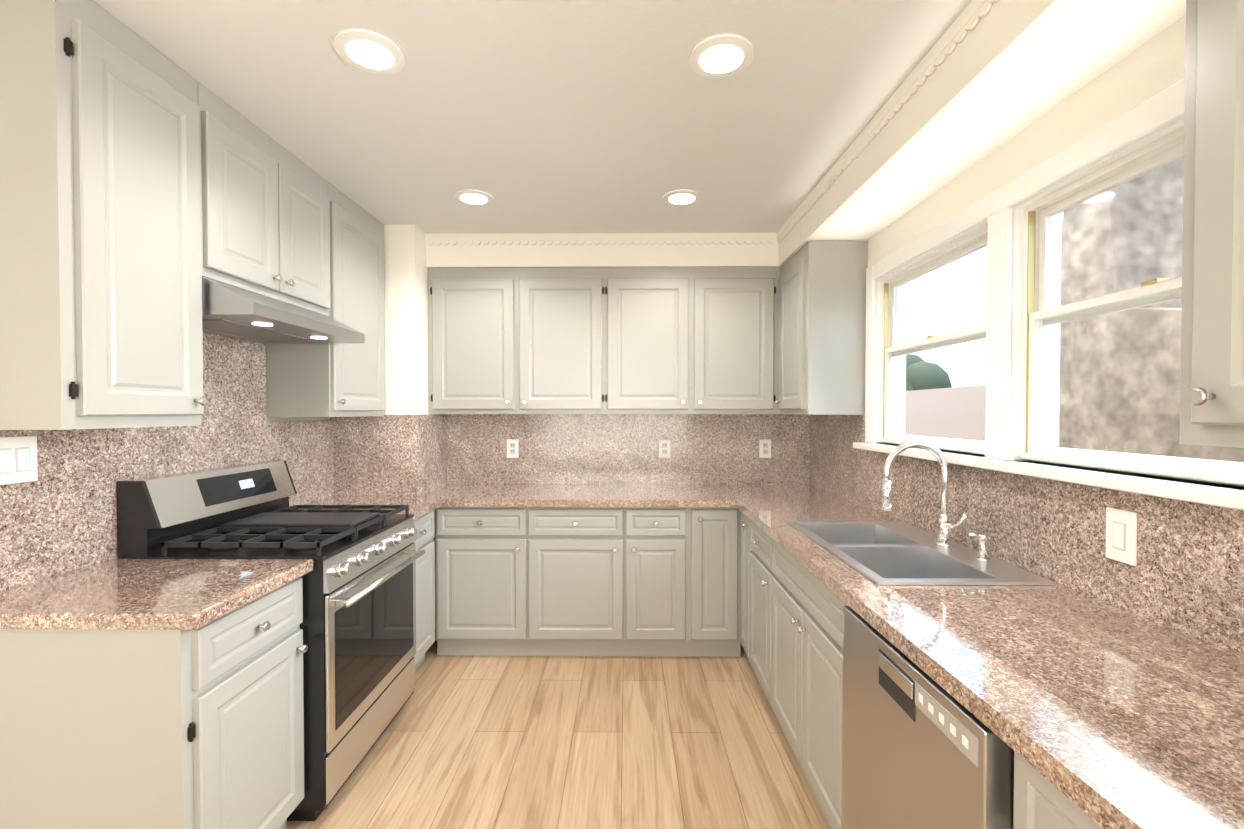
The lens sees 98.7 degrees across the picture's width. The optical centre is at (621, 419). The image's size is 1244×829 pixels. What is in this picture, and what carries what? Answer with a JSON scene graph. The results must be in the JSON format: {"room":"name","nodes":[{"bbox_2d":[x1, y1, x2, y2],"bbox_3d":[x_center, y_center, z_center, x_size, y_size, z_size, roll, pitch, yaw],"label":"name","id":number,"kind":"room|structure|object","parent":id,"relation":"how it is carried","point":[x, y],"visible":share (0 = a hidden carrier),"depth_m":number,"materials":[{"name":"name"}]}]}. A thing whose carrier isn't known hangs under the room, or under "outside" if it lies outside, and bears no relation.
{"room":"kitchen","nodes":[
{"label":"kitchen","id":0,"kind":"room"},
{"bbox_2d":[114,417,329,558],"bbox_3d":[-1.791,0.141,0.982,0.120,2.500,5.600,0,1,1],"label":"wall","id":1,"kind":"structure","parent":0,"point":[293,418],"depth_m":2.80,"materials":[{"name":"white paint"}]},
{"bbox_2d":[0,0,206,429],"bbox_3d":[-1.540,-0.546,1.556,0.366,1.138,0.441,0,1,1],"label":"upper cabinet","id":2,"kind":"object","parent":1,"relation":"attached to","point":[100,259],"visible":1,"depth_m":1.41,"materials":[{"name":"grey paint"}]},
{"bbox_2d":[0,331,333,590],"bbox_3d":[-1.708,0.041,2.211,0.020,0.836,1.833,0,1,1],"label":"backsplash","id":3,"kind":"structure","parent":1,"relation":"attached to","point":[58,516],"depth_m":1.85,"materials":[{"name":"stone"}]},
{"bbox_2d":[0,436,37,484],"bbox_3d":[-1.699,0.114,1.490,0.010,0.130,0.125,0,1,1],"label":"double light switch","id":4,"kind":"object","parent":3,"relation":"attached to","point":[18,459],"visible":1,"depth_m":1.50,"materials":[{"name":"white plastic"}]},
{"bbox_2d":[197,82,329,315],"bbox_3d":[-1.535,-0.805,2.156,0.366,0.638,0.762,0,1,1],"label":"upper cabinet","id":5,"kind":"object","parent":1,"relation":"attached to","point":[265,215],"visible":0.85,"depth_m":2.04,"materials":[{"name":"grey paint"}]},
{"bbox_2d":[202,276,364,342],"bbox_3d":[-1.461,-0.418,2.162,0.472,0.132,0.758,0,1,1],"label":"range hood","id":6,"kind":"object","parent":5,"relation":"attached to","point":[231,311],"visible":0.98,"depth_m":2.01,"materials":[{"name":"silver metal"}]},
{"bbox_2d":[266,181,384,416],"bbox_3d":[-1.529,-0.575,2.841,0.366,1.118,0.593,0,1,1],"label":"upper cabinet","id":7,"kind":"object","parent":1,"relation":"attached to","point":[325,379],"visible":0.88,"depth_m":2.67,"materials":[{"name":"grey paint"}]},
{"bbox_2d":[384,225,434,544],"bbox_3d":[-1.459,0.105,3.404,0.500,2.500,0.510,0,1,1],"label":"wall bump-out","id":8,"kind":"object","parent":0,"point":[406,330],"visible":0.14,"depth_m":3.14,"materials":[{"name":"white paint"}]},
{"bbox_2d":[330,414,447,495],"bbox_3d":[-1.448,0.205,3.383,0.518,0.474,0.510,0,1,1],"label":"backsplash","id":9,"kind":"structure","parent":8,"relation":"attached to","point":[395,455],"depth_m":3.13,"materials":[{"name":"stone"}]},
{"bbox_2d":[93,0,971,233],"bbox_3d":[-0.206,-1.148,0.948,3.350,0.080,5.660,0,1,1],"label":"ceiling","id":10,"kind":"structure","parent":0,"point":[575,116],"depth_m":1.86,"materials":[{"name":"white paint"}]},
{"bbox_2d":[334,28,404,73],"bbox_3d":[-0.765,-1.112,1.624,0.196,0.012,0.196,0,1,1],"label":"recessed light","id":11,"kind":"object","parent":10,"relation":"in","point":[369,51],"visible":1,"depth_m":1.61,"materials":[{"name":"white plastic"}]},
{"bbox_2d":[454,189,493,205],"bbox_3d":[-0.755,-1.129,2.724,0.196,0.012,0.196,0,1,1],"label":"recessed light","id":12,"kind":"object","parent":10,"relation":"in","point":[475,197],"visible":0.98,"depth_m":2.70,"materials":[{"name":"white plastic"}]},
{"bbox_2d":[426,241,778,267],"bbox_3d":[-0.123,-1.045,3.460,2.170,0.200,0.340,0,1,1],"label":"ceiling soffit","id":13,"kind":"structure","parent":10,"relation":"attached to","point":[592,255],"depth_m":3.29,"materials":[{"name":"white paint"}]},
{"bbox_2d":[663,189,700,205],"bbox_3d":[0.305,-1.129,2.724,0.196,0.012,0.196,0,1,1],"label":"recessed light","id":14,"kind":"object","parent":10,"relation":"in","point":[680,197],"visible":0.96,"depth_m":2.70,"materials":[{"name":"white plastic"}]},
{"bbox_2d":[689,33,753,77],"bbox_3d":[0.306,-1.113,1.645,0.196,0.012,0.196,0,1,1],"label":"recessed light","id":15,"kind":"object","parent":10,"relation":"in","point":[722,55],"visible":1,"depth_m":1.63,"materials":[{"name":"white plastic"}]},
{"bbox_2d":[778,0,1185,276],"bbox_3d":[1.104,-1.008,0.939,0.330,0.200,5.360,0,1,1],"label":"ceiling soffit","id":16,"kind":"object","parent":10,"relation":"attached to","point":[1005,71],"depth_m":1.56,"materials":[{"name":"white paint"}]},
{"bbox_2d":[425,0,999,244],"bbox_3d":[-0.147,-1.071,0.779,2.170,0.068,5.020,0,1,1],"label":"trim","id":17,"kind":"structure","parent":16,"relation":"attached to","point":[965,21],"depth_m":2.80,"materials":[{"name":"white paint"}]},
{"bbox_2d":[287,640,829,828],"bbox_3d":[-0.206,1.421,0.986,3.350,0.060,5.660,0,1,1],"label":"floor","id":18,"kind":"structure","parent":0,"point":[572,742],"depth_m":2.20,"materials":[{"name":"brown wood"}]},
{"bbox_2d":[0,578,307,828],"bbox_3d":[-1.379,0.946,1.559,0.690,0.874,0.476,0,1,1],"label":"base cabinet","id":19,"kind":"object","parent":18,"relation":"on","point":[202,727],"visible":0.94,"depth_m":1.32,"materials":[{"name":"grey paint"}]},
{"bbox_2d":[116,461,424,820],"bbox_3d":[-1.311,0.788,2.178,0.765,1.172,0.758,0,1,1],"label":"gas range","id":20,"kind":"object","parent":18,"relation":"on","point":[358,625],"visible":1,"depth_m":1.97,"materials":[{"name":"silver metal"}]},
{"bbox_2d":[414,510,434,670],"bbox_3d":[-1.367,0.928,2.797,0.690,0.874,0.465,0,1,1],"label":"base cabinet","id":21,"kind":"object","parent":18,"relation":"on","point":[425,595],"visible":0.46,"depth_m":2.86,"materials":[{"name":"grey paint"}]},
{"bbox_2d":[435,507,530,655],"bbox_3d":[-0.798,0.920,3.344,0.528,0.874,0.638,0,1,1],"label":"base cabinet","id":22,"kind":"object","parent":18,"relation":"on","point":[483,554],"depth_m":3.03,"materials":[{"name":"grey paint"}]},
{"bbox_2d":[531,507,626,655],"bbox_3d":[-0.259,0.920,3.339,0.550,0.874,0.638,0,1,1],"label":"base cabinet","id":23,"kind":"object","parent":18,"relation":"on","point":[587,581],"depth_m":3.02,"materials":[{"name":"grey paint"}]},
{"bbox_2d":[627,507,690,655],"bbox_3d":[0.197,0.920,3.335,0.363,0.874,0.638,0,1,1],"label":"base cabinet","id":24,"kind":"object","parent":18,"relation":"on","point":[658,538],"depth_m":3.02,"materials":[{"name":"grey paint"}]},
{"bbox_2d":[691,507,740,656],"bbox_3d":[0.530,0.920,3.332,0.303,0.874,0.638,0,1,1],"label":"base cabinet","id":25,"kind":"object","parent":18,"relation":"on","point":[715,531],"depth_m":3.02,"materials":[{"name":"grey paint"}]},
{"bbox_2d":[740,512,743,650],"bbox_3d":[0.973,0.926,2.885,0.624,0.874,0.208,0,1,1],"label":"base cabinet","id":26,"kind":"object","parent":18,"relation":"on","point":[742,515],"depth_m":2.94,"materials":[{"name":"grey paint"}]},
{"bbox_2d":[744,515,767,699],"bbox_3d":[0.970,0.931,2.569,0.624,0.874,0.425,0,1,1],"label":"base cabinet","id":27,"kind":"object","parent":18,"relation":"on","point":[755,539],"depth_m":2.63,"materials":[{"name":"grey paint"}]},
{"bbox_2d":[768,536,847,828],"bbox_3d":[0.964,0.940,1.932,0.624,0.874,0.849,0,1,1],"label":"base cabinet","id":28,"kind":"object","parent":18,"relation":"on","point":[791,622],"depth_m":1.88,"materials":[{"name":"grey paint"}]},
{"bbox_2d":[0,484,1243,828],"bbox_3d":[-0.223,0.484,1.872,2.996,0.040,3.558,0,1,1],"label":"countertop","id":29,"kind":"structure","parent":28,"relation":"on","point":[1104,714],"depth_m":1.16,"materials":[{"name":"brown stone"}]},
{"bbox_2d":[788,521,1055,584],"bbox_3d":[0.979,0.548,1.933,0.502,0.188,0.840,0,1,1],"label":"stainless steel sink","id":30,"kind":"object","parent":29,"relation":"in","point":[890,553],"visible":0.35,"depth_m":1.91,"materials":[{"name":"silver metal"}]},
{"bbox_2d":[881,441,989,561],"bbox_3d":[1.065,0.267,1.833,0.259,0.377,0.250,0,1,1],"label":"chrome faucet","id":31,"kind":"object","parent":29,"relation":"on","point":[946,526],"visible":1,"depth_m":1.92,"materials":[{"name":"silver metal"}]},
{"bbox_2d":[842,606,1013,828],"bbox_3d":[0.931,0.953,1.204,0.641,0.870,0.600,0,1,1],"label":"dishwasher","id":32,"kind":"object","parent":18,"relation":"on","point":[922,749],"visible":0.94,"depth_m":1.15,"materials":[{"name":"silver metal"}]},
{"bbox_2d":[1013,751,1102,828],"bbox_3d":[0.938,0.962,0.495,0.651,0.874,0.811,0,1,1],"label":"base cabinet","id":33,"kind":"object","parent":18,"relation":"on","point":[1041,801],"visible":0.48,"depth_m":0.82,"materials":[{"name":"grey paint"}]},
{"bbox_2d":[868,15,1243,489],"bbox_3d":[1.344,0.142,0.954,0.150,2.500,5.360,0,1,1],"label":"wall","id":34,"kind":"structure","parent":0,"point":[1154,66],"depth_m":1.57,"materials":[{"name":"white paint"}]},
{"bbox_2d":[775,241,867,414],"bbox_3d":[1.108,-0.483,3.051,0.356,0.908,0.506,0,1,1],"label":"upper cabinet","id":35,"kind":"object","parent":34,"relation":"attached to","point":[822,316],"visible":0.9,"depth_m":2.80,"materials":[{"name":"grey paint"}]},
{"bbox_2d":[875,221,986,454],"bbox_3d":[1.356,-0.288,2.277,0.149,0.829,0.859,0,1,1],"label":"window unit","id":36,"kind":"structure","parent":34,"relation":"in","point":[894,348],"depth_m":2.51,"materials":[{"name":"white wood"}]},
{"bbox_2d":[810,415,1243,655],"bbox_3d":[1.265,0.228,1.855,0.020,0.474,3.558,0,1,1],"label":"backsplash","id":37,"kind":"structure","parent":34,"relation":"attached to","point":[1185,575],"depth_m":1.48,"materials":[{"name":"stone"}]},
{"bbox_2d":[1105,507,1136,565],"bbox_3d":[1.246,0.291,1.337,0.010,0.130,0.080,0,1,1],"label":"light switch","id":38,"kind":"object","parent":37,"relation":"attached to","point":[1121,535],"visible":1,"depth_m":1.33,"materials":[{"name":"white plastic"}]},
{"bbox_2d":[853,78,1243,509],"bbox_3d":[1.314,-0.303,1.798,0.224,0.935,2.010,0,1,1],"label":"window unit","id":39,"kind":"structure","parent":34,"relation":"in","point":[1040,313],"depth_m":1.65,"materials":[{"name":"white wood"}]},
{"bbox_2d":[1179,0,1243,447],"bbox_3d":[1.085,-0.426,0.499,0.356,0.948,0.824,0,1,1],"label":"upper cabinet","id":40,"kind":"object","parent":34,"relation":"attached to","point":[1212,371],"visible":1,"depth_m":0.85,"materials":[{"name":"grey paint"}]},
{"bbox_3d":[-0.126,0.101,3.707,3.160,2.500,0.120,0,1,1],"label":"wall","id":41,"kind":"structure","parent":0,"visible":0},
{"bbox_2d":[428,267,779,413],"bbox_3d":[-0.114,-0.489,3.453,2.185,0.908,0.366,0,1,1],"label":"upper cabinet","id":42,"kind":"object","parent":41,"relation":"attached to","point":[660,340],"visible":1,"depth_m":3.30,"materials":[{"name":"grey paint"}]},
{"bbox_2d":[447,414,809,483],"bbox_3d":[0.033,0.201,3.635,2.476,0.474,0.020,0,1,1],"label":"backsplash","id":43,"kind":"structure","parent":41,"relation":"attached to","point":[617,448],"depth_m":3.62,"materials":[{"name":"stone"}]},
{"bbox_2d":[507,439,518,457],"bbox_3d":[-0.742,0.197,3.627,0.080,0.125,0.008,0,1,1],"label":"electrical outlet","id":44,"kind":"object","parent":43,"relation":"attached to","point":[512,448],"visible":1,"depth_m":3.62,"materials":[{"name":"white plastic"}]},
{"bbox_2d":[659,439,669,457],"bbox_3d":[0.288,0.197,3.618,0.080,0.125,0.008,0,1,1],"label":"electrical outlet","id":45,"kind":"object","parent":43,"relation":"attached to","point":[664,448],"visible":1,"depth_m":3.62,"materials":[{"name":"white plastic"}]},
{"bbox_2d":[759,439,770,457],"bbox_3d":[0.968,0.198,3.612,0.080,0.125,0.008,0,1,1],"label":"electrical outlet","id":46,"kind":"object","parent":43,"relation":"attached to","point":[764,448],"visible":1,"depth_m":3.61,"materials":[{"name":"white plastic"}]},
{"label":"outside","id":47,"kind":"structure","parent":0,"visible":0},
{"bbox_3d":[8.780,1.625,8.830,14.560,0.100,34.000,0,1,1],"label":"ground","id":48,"kind":"structure","parent":47,"visible":0},
{"bbox_2d":[906,354,951,390],"bbox_3d":[5.676,0.069,11.334,1.900,3.039,2.222,0,1,1],"label":"tree","id":49,"kind":"object","parent":48,"relation":"on","point":[918,366],"depth_m":10.39,"materials":[{"name":"green plant"}]},
{"bbox_2d":[906,385,985,440],"bbox_3d":[4.160,0.575,8.856,0.200,2.000,34.000,0,1,1],"label":"fence","id":50,"kind":"object","parent":48,"relation":"on","point":[945,426],"depth_m":6.63,"materials":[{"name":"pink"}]},
{"bbox_2d":[1059,156,1243,462],"bbox_3d":[3.006,-1.485,2.740,0.800,6.300,1.210,0,1,1],"label":"window pane","id":51,"kind":"object","parent":48,"relation":"on","point":[1066,332],"depth_m":2.85,"materials":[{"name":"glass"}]}
]}

